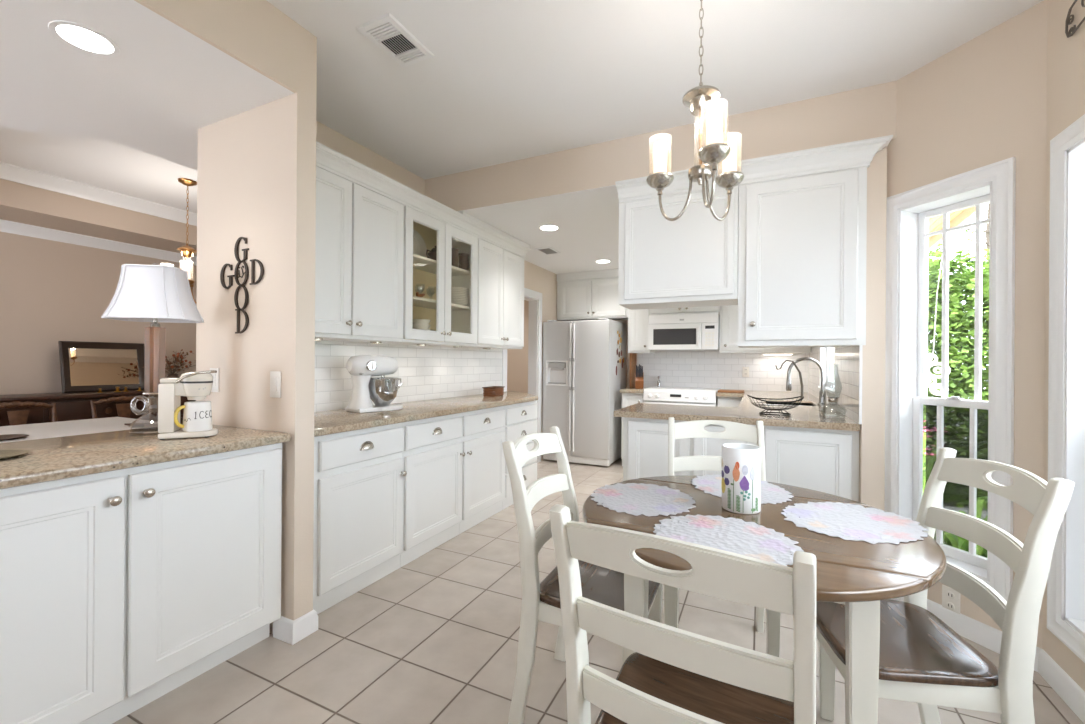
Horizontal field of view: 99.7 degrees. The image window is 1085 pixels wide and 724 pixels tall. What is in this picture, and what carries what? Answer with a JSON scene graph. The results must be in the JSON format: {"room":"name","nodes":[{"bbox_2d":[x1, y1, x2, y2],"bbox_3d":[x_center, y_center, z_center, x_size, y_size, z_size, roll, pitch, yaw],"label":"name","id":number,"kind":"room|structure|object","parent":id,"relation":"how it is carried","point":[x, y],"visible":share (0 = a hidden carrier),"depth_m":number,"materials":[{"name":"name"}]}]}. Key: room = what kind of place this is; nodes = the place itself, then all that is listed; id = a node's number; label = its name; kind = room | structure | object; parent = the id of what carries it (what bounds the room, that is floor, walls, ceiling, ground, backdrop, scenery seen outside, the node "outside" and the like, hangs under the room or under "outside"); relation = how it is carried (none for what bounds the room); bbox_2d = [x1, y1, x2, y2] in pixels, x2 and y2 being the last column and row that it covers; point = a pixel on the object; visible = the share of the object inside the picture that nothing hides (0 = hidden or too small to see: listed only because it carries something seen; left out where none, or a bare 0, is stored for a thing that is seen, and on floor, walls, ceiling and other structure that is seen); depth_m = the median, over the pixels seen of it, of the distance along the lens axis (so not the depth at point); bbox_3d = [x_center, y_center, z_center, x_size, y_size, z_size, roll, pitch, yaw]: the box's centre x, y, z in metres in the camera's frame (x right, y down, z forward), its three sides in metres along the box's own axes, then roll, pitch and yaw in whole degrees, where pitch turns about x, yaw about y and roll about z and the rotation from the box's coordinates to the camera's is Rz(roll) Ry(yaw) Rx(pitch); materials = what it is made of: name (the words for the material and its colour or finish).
{"room":"eat-in kitchen","nodes":[
{"label":"eat-in kitchen","id":0,"kind":"room"},
{"bbox_2d":[0,232,196,394],"bbox_3d":[-4.972,-0.005,3.325,0.120,2.400,6.900,0,0,26],"label":"wall","id":1,"kind":"structure","parent":0,"point":[51,292],"depth_m":4.22,"materials":[{"name":"beige paint"}]},
{"bbox_2d":[0,219,196,265],"bbox_3d":[-4.874,-1.159,3.282,0.078,0.090,6.700,0,0,26],"label":"trim","id":2,"kind":"structure","parent":1,"relation":"attached to","point":[6,226],"depth_m":4.38,"materials":[{"name":"white"}]},
{"bbox_2d":[134,0,297,92],"bbox_3d":[-1.927,-1.343,0.227,0.018,0.320,3.936,0,0,26],"label":"wall","id":3,"kind":"structure","parent":0,"point":[255,33],"depth_m":1.80,"materials":[{"name":"beige paint"}]},
{"bbox_2d":[196,24,316,633],"bbox_3d":[-1.397,-0.140,2.203,0.755,2.720,0.095,0,0,26],"label":"wall column","id":4,"kind":"structure","parent":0,"point":[256,167],"depth_m":2.08,"materials":[{"name":"beige paint"}]},
{"bbox_2d":[210,368,218,391],"bbox_3d":[-1.615,0.089,2.248,0.072,0.118,0.010,0,0,26],"label":"light switch","id":5,"kind":"object","parent":4,"relation":"attached to","point":[215,387],"visible":0.79,"depth_m":2.24,"materials":[{"name":"white plastic"}]},
{"bbox_2d":[220,237,263,333],"bbox_3d":[-1.419,-0.362,2.154,0.324,0.454,0.008,0,0,26],"label":"wall cross","id":6,"kind":"object","parent":4,"relation":"attached to","point":[246,272],"visible":1,"depth_m":2.15,"materials":[{"name":"brown metal"}]},
{"bbox_2d":[270,371,280,397],"bbox_3d":[-1.197,0.101,2.048,0.072,0.118,0.010,0,0,26],"label":"light switch","id":7,"kind":"object","parent":4,"relation":"attached to","point":[275,376],"visible":1,"depth_m":2.04,"materials":[{"name":"white plastic"}]},
{"bbox_2d":[273,610,317,644],"bbox_3d":[-1.110,1.175,2.061,0.131,0.094,0.127,0,0,26],"label":"baseboard","id":8,"kind":"structure","parent":4,"relation":"attached to","point":[287,630],"depth_m":2.01,"materials":[{"name":"white wood"}]},
{"bbox_2d":[0,0,618,273],"bbox_3d":[-1.682,-1.412,2.695,6.580,0.460,8.600,0,0,26],"label":"ceiling","id":9,"kind":"structure","parent":0,"point":[166,83],"depth_m":2.14,"materials":[{"name":"white paint"}]},
{"bbox_2d":[48,20,120,56],"bbox_3d":[-1.673,-1.180,1.676,0.190,0.003,0.190,0,0,26],"label":"recessed light","id":10,"kind":"object","parent":9,"relation":"in","point":[78,36],"visible":1,"depth_m":1.67,"materials":[{"name":"white plastic"}]},
{"bbox_2d":[56,25,113,53],"bbox_3d":[-1.673,-1.181,1.676,0.149,0.002,0.149,0,0,-3],"label":"diffuser","id":11,"kind":"object","parent":10,"relation":"attached to","point":[81,37],"depth_m":1.67,"materials":[{"name":"white plastic"}]},
{"bbox_2d":[0,162,196,225],"bbox_3d":[-3.510,-1.443,4.653,0.090,0.104,3.050,0,0,26],"label":"trim","id":12,"kind":"structure","parent":9,"relation":"attached to","point":[10,172],"depth_m":3.91,"materials":[{"name":"white"}]},
{"bbox_2d":[534,247,560,254],"bbox_3d":[0.057,-1.165,4.800,0.180,0.010,0.280,0,0,26],"label":"ceiling vent","id":13,"kind":"object","parent":9,"relation":"in","point":[545,250],"visible":1,"depth_m":4.77,"materials":[{"name":"white metal"}]},
{"bbox_2d":[557,269,618,281],"bbox_3d":[1.578,-1.109,5.574,2.925,0.097,0.330,0,0,26],"label":"fascia","id":14,"kind":"object","parent":9,"relation":"attached to","point":[609,273],"visible":0.29,"depth_m":5.87,"materials":[{"name":"white paint"}]},
{"bbox_2d":[316,121,559,460],"bbox_3d":[-0.680,-0.125,4.434,0.120,2.700,4.550,0,0,26],"label":"wall","id":15,"kind":"structure","parent":0,"point":[536,278],"depth_m":3.51,"materials":[{"name":"beige paint"}]},
{"bbox_2d":[315,166,403,341],"bbox_3d":[-1.242,-0.637,2.684,0.369,1.003,0.898,0,0,26],"label":"upper cabinet","id":16,"kind":"object","parent":15,"relation":"attached to","point":[359,247],"visible":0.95,"depth_m":2.67,"materials":[{"name":"white paint"}]},
{"bbox_2d":[316,141,531,257],"bbox_3d":[-0.854,-1.108,3.473,0.380,0.132,2.656,0,0,26],"label":"crown molding","id":17,"kind":"structure","parent":16,"relation":"attached to","point":[328,159],"depth_m":3.05,"materials":[{"name":"white paint"}]},
{"bbox_2d":[314,340,501,411],"bbox_3d":[-1.016,0.080,3.588,0.007,0.458,2.730,0,0,26],"label":"backsplash","id":18,"kind":"structure","parent":15,"relation":"attached to","point":[425,372],"depth_m":3.60,"materials":[{"name":"white tile"}]},
{"bbox_2d":[369,205,477,346],"bbox_3d":[-0.860,-0.634,3.480,0.369,1.003,0.860,0,0,26],"label":"upper cabinet","id":19,"kind":"object","parent":15,"relation":"attached to","point":[456,323],"visible":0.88,"depth_m":3.47,"materials":[{"name":"white paint"}]},
{"bbox_2d":[413,229,426,256],"bbox_3d":[-0.968,-0.883,3.477,0.054,0.253,0.256,0,0,27],"label":"plate","id":20,"kind":"object","parent":19,"relation":"on","point":[419,246],"visible":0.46,"depth_m":3.53,"materials":[{"name":"white ceramic"}]},
{"bbox_2d":[413,253,469,275],"bbox_3d":[-0.888,-0.741,3.494,0.281,0.020,0.826,0,0,26],"label":"shelf","id":21,"kind":"object","parent":19,"relation":"attached to","point":[423,265],"depth_m":3.58,"materials":[{"name":"white paint"}]},
{"bbox_2d":[413,296,469,310],"bbox_3d":[-0.890,-0.448,3.494,0.281,0.020,0.826,0,0,26],"label":"shelf","id":22,"kind":"object","parent":19,"relation":"attached to","point":[419,303],"depth_m":3.60,"materials":[{"name":"white paint"}]},
{"bbox_2d":[452,248,458,267],"bbox_3d":[-0.710,-0.826,3.641,0.090,0.150,0.114,0,0,-6],"label":"pitcher","id":23,"kind":"object","parent":19,"relation":"on","point":[455,258],"visible":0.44,"depth_m":3.62,"materials":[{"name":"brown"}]},
{"bbox_2d":[458,253,468,270],"bbox_3d":[-0.661,-0.821,3.772,0.114,0.140,0.090,0,0,-33],"label":"pitcher","id":24,"kind":"object","parent":19,"relation":"on","point":[463,257],"visible":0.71,"depth_m":3.74,"materials":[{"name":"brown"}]},
{"bbox_2d":[462,238,523,348],"bbox_3d":[-0.494,-0.632,4.244,0.369,1.003,0.826,0,0,26],"label":"upper cabinet","id":25,"kind":"object","parent":15,"relation":"attached to","point":[500,292],"visible":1,"depth_m":4.12,"materials":[{"name":"white paint"}]},
{"bbox_2d":[502,288,541,462],"bbox_3d":[-0.273,0.188,5.264,0.140,2.080,0.940,0,0,26],"label":"door frame","id":26,"kind":"structure","parent":15,"relation":"in","point":[534,298],"depth_m":5.59,"materials":[{"name":"white wood"}]},
{"bbox_2d":[507,300,528,392],"bbox_3d":[-0.249,-0.022,6.828,1.250,2.500,0.100,0,0,26],"label":"wall","id":27,"kind":"structure","parent":0,"point":[517,359],"depth_m":6.81,"materials":[{"name":"beige paint"}]},
{"bbox_2d":[0,0,1043,213],"bbox_3d":[-1.764,-1.562,1.793,7.250,0.160,6.900,0,0,26],"label":"ceiling","id":28,"kind":"structure","parent":0,"point":[504,81],"depth_m":2.30,"materials":[{"name":"white paint"}]},
{"bbox_2d":[177,178,196,303],"bbox_3d":[-2.906,-0.981,3.797,0.371,1.018,0.340,0,0,26],"label":"chandelier","id":29,"kind":"object","parent":28,"relation":"hanging from","point":[187,251],"visible":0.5,"depth_m":3.73,"materials":[{"name":"gold metal"}]},
{"bbox_2d":[356,13,433,66],"bbox_3d":[-0.672,-1.469,2.106,0.196,0.012,0.294,0,0,26],"label":"ceiling vent","id":30,"kind":"object","parent":28,"relation":"in","point":[386,32],"visible":1,"depth_m":2.09,"materials":[{"name":"white metal"}]},
{"bbox_2d":[646,0,743,220],"bbox_3d":[0.563,-1.005,1.718,0.350,0.920,0.364,0,0,26],"label":"chandelier","id":31,"kind":"object","parent":28,"relation":"hanging from","point":[699,99],"visible":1,"depth_m":1.71,"materials":[{"name":"silver metal"}]},
{"bbox_2d":[112,457,1083,723],"bbox_3d":[-1.440,1.280,2.626,7.350,0.120,8.700,0,0,26],"label":"floor","id":32,"kind":"structure","parent":0,"point":[435,639],"depth_m":1.90,"materials":[{"name":"tile"}]},
{"bbox_2d":[0,401,57,425],"bbox_3d":[-3.924,0.757,3.496,0.529,0.896,0.480,0,0,26],"label":"carved chair","id":33,"kind":"object","parent":32,"relation":"on","point":[20,417],"visible":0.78,"depth_m":3.61,"materials":[{"name":"brown wood"}]},
{"bbox_2d":[0,388,195,425],"bbox_3d":[-4.162,0.742,4.264,0.488,0.918,2.480,0,0,26],"label":"sideboard","id":34,"kind":"object","parent":32,"relation":"on","point":[70,406],"visible":0.25,"depth_m":4.00,"materials":[{"name":"brown wood"}]},
{"bbox_2d":[58,341,147,392],"bbox_3d":[-4.199,0.046,4.401,0.110,0.472,0.630,0,0,26],"label":"mirror","id":35,"kind":"object","parent":34,"relation":"on","point":[84,366],"visible":0.97,"depth_m":4.37,"materials":[{"name":"brown mirror"}]},
{"bbox_2d":[142,349,194,377],"bbox_3d":[-3.841,0.074,4.731,0.420,0.421,0.543,0,0,5],"label":"flower arrangement","id":36,"kind":"object","parent":34,"relation":"on","point":[169,368],"visible":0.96,"depth_m":4.72,"materials":[{"name":"brown plant"}]},
{"bbox_2d":[90,396,153,420],"bbox_3d":[-3.652,0.758,4.109,0.529,0.896,0.480,0,0,26],"label":"carved chair","id":37,"kind":"object","parent":32,"relation":"on","point":[123,410],"visible":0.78,"depth_m":4.20,"materials":[{"name":"brown wood"}]},
{"bbox_2d":[0,443,281,723],"bbox_3d":[-1.578,0.781,1.612,0.551,0.875,1.082,0,0,26],"label":"bar cabinet","id":38,"kind":"object","parent":32,"relation":"on","point":[120,589],"visible":0.99,"depth_m":1.52,"materials":[{"name":"white paint"}]},
{"bbox_2d":[0,424,290,488],"bbox_3d":[-1.686,0.323,1.577,0.730,0.038,1.270,0,0,26],"label":"countertop","id":39,"kind":"structure","parent":38,"relation":"on","point":[56,458],"depth_m":1.60,"materials":[{"name":"beige stone"}]},
{"bbox_2d":[0,450,29,458],"bbox_3d":[-1.755,0.298,1.433,0.200,0.010,0.200,0,0,26],"label":"glass dish","id":40,"kind":"object","parent":39,"relation":"on","point":[4,454],"visible":1,"depth_m":1.49,"materials":[{"name":"yellow glass"}]},
{"bbox_2d":[101,263,203,434],"bbox_3d":[-1.678,-0.063,1.982,0.308,0.734,0.232,0,0,-10],"label":"table lamp","id":41,"kind":"object","parent":39,"relation":"on","point":[155,294],"visible":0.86,"depth_m":1.91,"materials":[{"name":"white fabric"}]},
{"bbox_2d":[158,370,217,439],"bbox_3d":[-1.435,0.170,1.865,0.184,0.272,0.126,0,0,-26],"label":"coffee maker","id":42,"kind":"object","parent":39,"relation":"on","point":[193,385],"visible":0.99,"depth_m":1.82,"materials":[{"name":"beige plastic"}]},
{"bbox_2d":[174,401,212,431],"bbox_3d":[-1.422,0.221,1.872,0.118,0.116,0.100,0,0,-24],"label":"coffee mug","id":43,"kind":"object","parent":42,"relation":"on","point":[197,415],"visible":1,"depth_m":1.84,"materials":[{"name":"white ceramic"}]},
{"bbox_2d":[313,423,406,613],"bbox_3d":[-1.199,0.784,2.527,0.598,0.875,0.660,0,0,26],"label":"base cabinet","id":44,"kind":"object","parent":32,"relation":"on","point":[358,531],"visible":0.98,"depth_m":2.39,"materials":[{"name":"white paint"}]},
{"bbox_2d":[400,413,464,567],"bbox_3d":[-0.928,0.786,3.091,0.598,0.875,0.588,0,0,26],"label":"base cabinet","id":45,"kind":"object","parent":32,"relation":"on","point":[432,454],"visible":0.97,"depth_m":2.93,"materials":[{"name":"white paint"}]},
{"bbox_2d":[459,406,504,533],"bbox_3d":[-0.671,0.788,3.628,0.598,0.875,0.598,0,0,26],"label":"base cabinet","id":46,"kind":"object","parent":32,"relation":"on","point":[483,433],"visible":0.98,"depth_m":3.47,"materials":[{"name":"white paint"}]},
{"bbox_2d":[502,400,537,509],"bbox_3d":[-0.415,0.790,4.171,0.592,0.875,0.599,0,0,26],"label":"base cabinet","id":47,"kind":"object","parent":32,"relation":"on","point":[520,418],"visible":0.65,"depth_m":4.03,"materials":[{"name":"white paint"}]},
{"bbox_2d":[314,391,537,436],"bbox_3d":[-0.695,0.330,3.543,0.612,0.038,2.928,0,0,26],"label":"countertop","id":48,"kind":"structure","parent":47,"relation":"on","point":[333,421],"depth_m":2.85,"materials":[{"name":"beige stone"}]},
{"bbox_2d":[345,355,402,412],"bbox_3d":[-1.059,0.132,2.919,0.200,0.353,0.372,0,0,40],"label":"stand mixer","id":49,"kind":"object","parent":48,"relation":"on","point":[382,391],"visible":1,"depth_m":2.85,"materials":[{"name":"white metal"}]},
{"bbox_2d":[369,377,401,405],"bbox_3d":[-1.023,0.190,2.970,0.200,0.176,0.238,0,0,26],"label":"bowl","id":50,"kind":"object","parent":49,"relation":"on","point":[382,390],"depth_m":2.88,"materials":[{"name":"silver metal"}]},
{"bbox_2d":[482,386,504,396],"bbox_3d":[-0.449,0.270,4.206,0.132,0.084,0.224,0,0,18],"label":"woven box","id":51,"kind":"object","parent":48,"relation":"on","point":[487,391],"visible":1,"depth_m":4.12,"materials":[{"name":"brown wood"}]},
{"bbox_2d":[502,426,662,723],"bbox_3d":[0.154,0.750,1.643,0.494,0.962,0.434,0,0,25],"label":"dining chair","id":52,"kind":"object","parent":32,"relation":"on","point":[540,601],"visible":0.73,"depth_m":1.53,"materials":[{"name":"beige paint"}]},
{"bbox_2d":[542,318,625,465],"bbox_3d":[0.538,0.358,5.812,0.856,1.751,0.779,0,0,26],"label":"refrigerator","id":53,"kind":"object","parent":32,"relation":"on","point":[581,384],"visible":0.97,"depth_m":5.47,"materials":[{"name":"grey metal"}]},
{"bbox_2d":[621,393,644,465],"bbox_3d":[1.165,0.801,5.587,0.260,0.875,0.631,0,0,26],"label":"base cabinet","id":54,"kind":"object","parent":32,"relation":"on","point":[628,399],"visible":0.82,"depth_m":5.36,"materials":[{"name":"white paint"}]},
{"bbox_2d":[643,386,720,406],"bbox_3d":[1.630,0.775,5.337,0.782,0.932,0.681,0,0,26],"label":"range","id":55,"kind":"object","parent":32,"relation":"on","point":[652,395],"visible":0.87,"depth_m":5.10,"materials":[{"name":"white metal"}]},
{"bbox_2d":[644,386,720,392],"bbox_3d":[1.650,0.326,5.371,0.782,0.028,0.605,0,0,26],"label":"cooktop","id":56,"kind":"object","parent":55,"relation":"in","point":[655,389],"depth_m":5.18,"materials":[{"name":"white metal"}]},
{"bbox_2d":[549,504,816,723],"bbox_3d":[0.309,0.751,0.930,0.434,0.962,0.494,0,0,32],"label":"dining chair","id":57,"kind":"object","parent":32,"relation":"on","point":[673,675],"visible":1,"depth_m":0.78,"materials":[{"name":"beige paint"}]},
{"bbox_2d":[668,417,780,656],"bbox_3d":[0.764,0.755,2.002,0.434,0.962,0.494,0,0,17],"label":"dining chair","id":58,"kind":"object","parent":32,"relation":"on","point":[687,429],"visible":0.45,"depth_m":2.18,"materials":[{"name":"beige paint"}]},
{"bbox_2d":[717,396,742,406],"bbox_3d":[2.123,0.807,5.128,0.270,0.875,0.631,0,0,26],"label":"base cabinet","id":59,"kind":"object","parent":32,"relation":"on","point":[722,401],"visible":0.03,"depth_m":4.88,"materials":[{"name":"white paint"}]},
{"bbox_2d":[623,417,858,501],"bbox_3d":[1.236,0.801,2.992,1.296,0.875,0.600,0,0,26],"label":"base cabinet","id":60,"kind":"object","parent":32,"relation":"on","point":[822,460],"visible":0.2,"depth_m":2.61,"materials":[{"name":"white paint"}]},
{"bbox_2d":[614,390,859,430],"bbox_3d":[1.710,0.347,4.038,1.339,0.038,2.962,0,0,26],"label":"countertop","id":61,"kind":"structure","parent":60,"relation":"on","point":[747,413],"depth_m":2.94,"materials":[{"name":"beige stone"}]},
{"bbox_2d":[747,360,803,415],"bbox_3d":[1.436,0.155,2.826,0.318,0.337,0.247,0,0,16],"label":"wire fruit basket","id":62,"kind":"object","parent":61,"relation":"on","point":[773,408],"visible":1,"depth_m":2.80,"materials":[{"name":"black metal"}]},
{"bbox_2d":[747,395,803,409],"bbox_3d":[1.436,0.250,2.826,0.318,0.089,0.248,0,0,16],"label":"bowl","id":63,"kind":"object","parent":62,"relation":"on","point":[787,402],"depth_m":2.80,"materials":[{"name":"black metal"}]},
{"bbox_2d":[786,357,826,404],"bbox_3d":[2.048,0.146,3.547,0.283,0.368,0.135,0,0,26],"label":"kitchen faucet","id":64,"kind":"object","parent":61,"relation":"on","point":[822,394],"visible":0.94,"depth_m":3.54,"materials":[{"name":"silver metal"}]},
{"bbox_2d":[815,365,846,417],"bbox_3d":[1.727,0.169,2.720,0.142,0.318,0.142,0,0,-19],"label":"oil lamp","id":65,"kind":"object","parent":61,"relation":"on","point":[830,399],"visible":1,"depth_m":2.71,"materials":[{"name":"clear glass"}]},
{"bbox_2d":[582,475,945,723],"bbox_3d":[0.612,0.854,1.434,0.976,0.760,0.976,0,0,26],"label":"dining table","id":66,"kind":"object","parent":32,"relation":"on","point":[857,575],"visible":0.59,"depth_m":1.12,"materials":[{"name":"brown wood"}]},
{"bbox_2d":[590,483,695,516],"bbox_3d":[0.344,0.470,1.587,0.354,0.003,0.384,0,0,8],"label":"placemat","id":67,"kind":"object","parent":66,"relation":"on","point":[635,499],"visible":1,"depth_m":1.56,"materials":[{"name":"fabric"}]},
{"bbox_2d":[653,514,803,566],"bbox_3d":[0.482,0.471,1.226,0.367,0.003,0.388,0,0,-25],"label":"placemat","id":68,"kind":"object","parent":66,"relation":"on","point":[751,539],"visible":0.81,"depth_m":1.24,"materials":[{"name":"fabric"}]},
{"bbox_2d":[722,443,760,513],"bbox_3d":[0.642,0.373,1.479,0.117,0.202,0.118,0,0,26],"label":"candle holder","id":69,"kind":"object","parent":66,"relation":"on","point":[741,463],"visible":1,"depth_m":1.43,"materials":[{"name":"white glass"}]},
{"bbox_2d":[691,474,793,503],"bbox_3d":[0.739,0.473,1.726,0.332,0.003,0.410,0,0,-10],"label":"placemat","id":70,"kind":"object","parent":66,"relation":"on","point":[711,484],"visible":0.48,"depth_m":1.70,"materials":[{"name":"fabric"}]},
{"bbox_2d":[781,502,928,543],"bbox_3d":[0.925,0.475,1.376,0.398,0.003,0.353,0,0,-24],"label":"placemat","id":71,"kind":"object","parent":66,"relation":"on","point":[844,521],"visible":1,"depth_m":1.35,"materials":[{"name":"fabric"}]},
{"bbox_2d":[816,447,1074,723],"bbox_3d":[1.064,0.757,1.326,0.494,0.962,0.434,0,0,11],"label":"dining chair","id":72,"kind":"object","parent":32,"relation":"on","point":[923,661],"visible":0.85,"depth_m":1.18,"materials":[{"name":"beige paint"}]},
{"bbox_3d":[-3.489,0.832,2.567,1.040,0.748,2.120,0,0,26],"label":"table","id":73,"kind":"object","parent":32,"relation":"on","visible":0},
{"bbox_2d":[0,417,157,442],"bbox_3d":[-3.487,0.579,2.567,1.078,0.254,2.160,0,0,26],"label":"tablecloth","id":74,"kind":"object","parent":73,"relation":"on","point":[98,425],"visible":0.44,"depth_m":3.14,"materials":[{"name":"white fabric"}]},
{"bbox_2d":[0,434,28,440],"bbox_3d":[-3.179,0.446,2.675,0.240,0.014,0.240,0,0,26],"label":"plate","id":75,"kind":"object","parent":74,"relation":"on","point":[8,436],"visible":1,"depth_m":2.74,"materials":[{"name":"brown wood"}]},
{"bbox_2d":[614,320,636,387],"bbox_3d":[1.669,0.032,5.776,3.200,2.420,0.120,0,0,26],"label":"wall","id":76,"kind":"structure","parent":0,"point":[621,321],"depth_m":5.98,"materials":[{"name":"beige paint"}]},
{"bbox_2d":[557,277,627,320],"bbox_3d":[0.682,-0.810,5.982,0.958,0.510,0.356,0,0,26],"label":"upper cabinet","id":77,"kind":"object","parent":76,"relation":"attached to","point":[586,299],"visible":0.96,"depth_m":5.86,"materials":[{"name":"white paint"}]},
{"bbox_2d":[629,353,635,387],"bbox_3d":[1.150,0.107,5.815,0.026,0.434,0.242,0,0,26],"label":"filler panel","id":78,"kind":"object","parent":76,"relation":"attached to","point":[632,355],"visible":0.87,"depth_m":5.74,"materials":[{"name":"brown wood"}]},
{"bbox_2d":[628,309,654,352],"bbox_3d":[1.236,-0.586,5.716,0.266,0.950,0.356,0,0,26],"label":"upper cabinet","id":79,"kind":"object","parent":76,"relation":"attached to","point":[638,320],"visible":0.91,"depth_m":5.59,"materials":[{"name":"white paint"}]},
{"bbox_2d":[650,306,719,314],"bbox_3d":[1.714,-0.808,5.487,0.786,0.500,0.356,0,0,26],"label":"upper cabinet","id":80,"kind":"object","parent":76,"relation":"attached to","point":[709,309],"visible":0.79,"depth_m":5.34,"materials":[{"name":"white paint"}]},
{"bbox_2d":[648,313,719,350],"bbox_3d":[1.688,-0.342,5.439,0.776,0.418,0.453,0,0,26],"label":"microwave oven","id":81,"kind":"object","parent":80,"relation":"attached to","point":[676,332],"visible":0.98,"depth_m":5.27,"materials":[{"name":"white"}]},
{"bbox_2d":[637,351,808,391],"bbox_3d":[2.097,0.095,5.500,1.930,0.500,0.007,0,0,26],"label":"backsplash","id":82,"kind":"structure","parent":76,"relation":"attached to","point":[694,369],"depth_m":5.47,"materials":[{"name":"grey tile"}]},
{"bbox_2d":[719,305,810,352],"bbox_3d":[2.475,-0.578,5.122,0.898,0.950,0.356,0,0,26],"label":"upper cabinet","id":83,"kind":"object","parent":76,"relation":"attached to","point":[728,343],"visible":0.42,"depth_m":5.13,"materials":[{"name":"white paint"}]},
{"bbox_2d":[425,81,895,210],"bbox_3d":[0.421,-1.318,3.115,3.230,0.298,0.125,0,0,26],"label":"wall header","id":84,"kind":"structure","parent":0,"point":[861,113],"depth_m":2.85,"materials":[{"name":"beige paint"}]},
{"bbox_2d":[618,185,738,309],"bbox_3d":[0.878,-0.764,2.942,0.710,0.790,0.340,0,0,26],"label":"upper cabinet","id":85,"kind":"object","parent":84,"relation":"hanging from","point":[691,260],"visible":0.9,"depth_m":2.79,"materials":[{"name":"white paint"}]},
{"bbox_2d":[738,166,866,347],"bbox_3d":[1.471,-0.622,2.640,0.615,1.065,0.371,0,0,26],"label":"upper cabinet","id":86,"kind":"object","parent":84,"relation":"hanging from","point":[802,240],"visible":1,"depth_m":2.50,"materials":[{"name":"white paint"}]},
{"bbox_2d":[615,135,892,202],"bbox_3d":[1.125,-1.078,2.631,1.418,0.105,0.131,0,0,26],"label":"crown molding","id":87,"kind":"structure","parent":86,"relation":"attached to","point":[860,153],"depth_m":2.51,"materials":[{"name":"white paint"}]},
{"bbox_2d":[813,134,886,510],"bbox_3d":[2.396,0.037,3.781,0.100,2.420,3.090,0,0,26],"label":"wall","id":88,"kind":"structure","parent":0,"point":[872,428],"depth_m":2.39,"materials":[{"name":"beige paint"}]},
{"bbox_2d":[818,347,834,393],"bbox_3d":[2.318,-0.239,3.658,0.103,0.930,0.920,0,0,26],"label":"window","id":89,"kind":"structure","parent":88,"relation":"in","point":[825,352],"depth_m":4.03,"materials":[{"name":"white"}]},
{"bbox_2d":[808,346,858,422],"bbox_3d":[2.322,0.064,3.752,0.007,0.536,2.965,0,0,26],"label":"backsplash","id":90,"kind":"structure","parent":88,"relation":"attached to","point":[846,358],"depth_m":2.91,"materials":[{"name":"white tile"}]},
{"bbox_2d":[859,345,861,423],"bbox_3d":[1.677,0.117,2.411,0.012,0.421,0.010,0,0,26],"label":"trim","id":91,"kind":"structure","parent":88,"relation":"attached to","point":[860,346],"depth_m":2.41,"materials":[{"name":"white wood"}]},
{"bbox_2d":[887,0,1046,648],"bbox_3d":[1.983,-0.116,2.159,0.160,2.720,0.636,0,0,-19],"label":"wall","id":92,"kind":"structure","parent":0,"point":[982,102],"depth_m":1.94,"materials":[{"name":"beige paint"}]},
{"bbox_2d":[884,157,1015,600],"bbox_3d":[1.957,0.086,2.194,0.182,1.889,0.531,0,0,-19],"label":"window","id":93,"kind":"structure","parent":92,"relation":"in","point":[976,428],"depth_m":2.23,"materials":[{"name":"white wood"}]},
{"bbox_2d":[942,585,959,613],"bbox_3d":[1.897,1.108,2.125,0.010,0.118,0.072,0,0,-19],"label":"wall outlet","id":94,"kind":"object","parent":92,"relation":"attached to","point":[950,597],"visible":0.94,"depth_m":2.12,"materials":[{"name":"white plastic"}]},
{"bbox_2d":[928,203,989,251],"bbox_3d":[2.273,-1.043,2.166,0.370,1.116,1.480,0,0,-19],"label":"eave","id":95,"kind":"object","parent":92,"relation":"attached to","point":[957,218],"visible":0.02,"depth_m":2.54,"materials":[{"name":"beige wood"}]},
{"bbox_2d":[927,257,950,395],"bbox_3d":[2.197,-0.280,2.524,0.120,0.929,0.152,0,0,-19],"label":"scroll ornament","id":96,"kind":"object","parent":95,"relation":"hanging from","point":[930,364],"visible":0.66,"depth_m":2.50,"materials":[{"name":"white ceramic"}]},
{"bbox_2d":[1043,0,1084,690],"bbox_3d":[0.994,-0.123,-0.480,0.160,2.720,5.186,0,0,26],"label":"wall","id":97,"kind":"structure","parent":0,"point":[1065,56],"depth_m":1.75,"materials":[{"name":"beige paint"}]},
{"bbox_2d":[891,597,1084,723],"bbox_3d":[0.806,1.189,-0.124,0.469,0.094,5.480,0,0,26],"label":"baseboard","id":98,"kind":"structure","parent":97,"relation":"attached to","point":[1071,693],"depth_m":1.84,"materials":[{"name":"white wood"}]},
{"bbox_2d":[1047,114,1084,662],"bbox_3d":[1.600,0.084,0.814,0.182,1.889,2.044,0,0,26],"label":"window","id":99,"kind":"structure","parent":97,"relation":"in","point":[1066,361],"depth_m":1.69,"materials":[{"name":"white"}]},
{"bbox_2d":[1065,0,1084,37],"bbox_3d":[1.886,-1.249,1.581,0.008,0.123,0.257,0,0,26],"label":"scroll","id":100,"kind":"object","parent":97,"relation":"attached to","point":[1074,28],"visible":1,"depth_m":1.67,"materials":[{"name":"grey metal"}]},
{"label":"outside","id":101,"kind":"structure","parent":0,"visible":0},
{"bbox_3d":[8.292,1.563,0.457,13.420,0.250,24.000,0,0,26],"label":"ground","id":102,"kind":"structure","parent":101,"visible":0},
{"bbox_2d":[834,242,988,485],"bbox_3d":[5.108,0.105,4.538,4.079,2.672,1.394,0,0,26],"label":"hedge","id":103,"kind":"object","parent":102,"relation":"on","point":[961,316],"visible":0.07,"depth_m":4.48,"materials":[{"name":"green plant"}]},
{"bbox_2d":[923,429,925,491],"bbox_3d":[3.255,0.984,3.908,0.354,0.840,0.386,0,0,26],"label":"flower plant","id":104,"kind":"object","parent":102,"relation":"on","point":[924,434],"visible":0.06,"depth_m":3.88,"materials":[{"name":"green plant"}]},
{"bbox_2d":[949,204,989,278],"bbox_3d":[5.545,-0.699,5.670,1.788,4.238,0.971,0,0,26],"label":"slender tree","id":105,"kind":"object","parent":102,"relation":"on","point":[987,231],"visible":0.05,"depth_m":5.66,"materials":[{"name":"green plant"}]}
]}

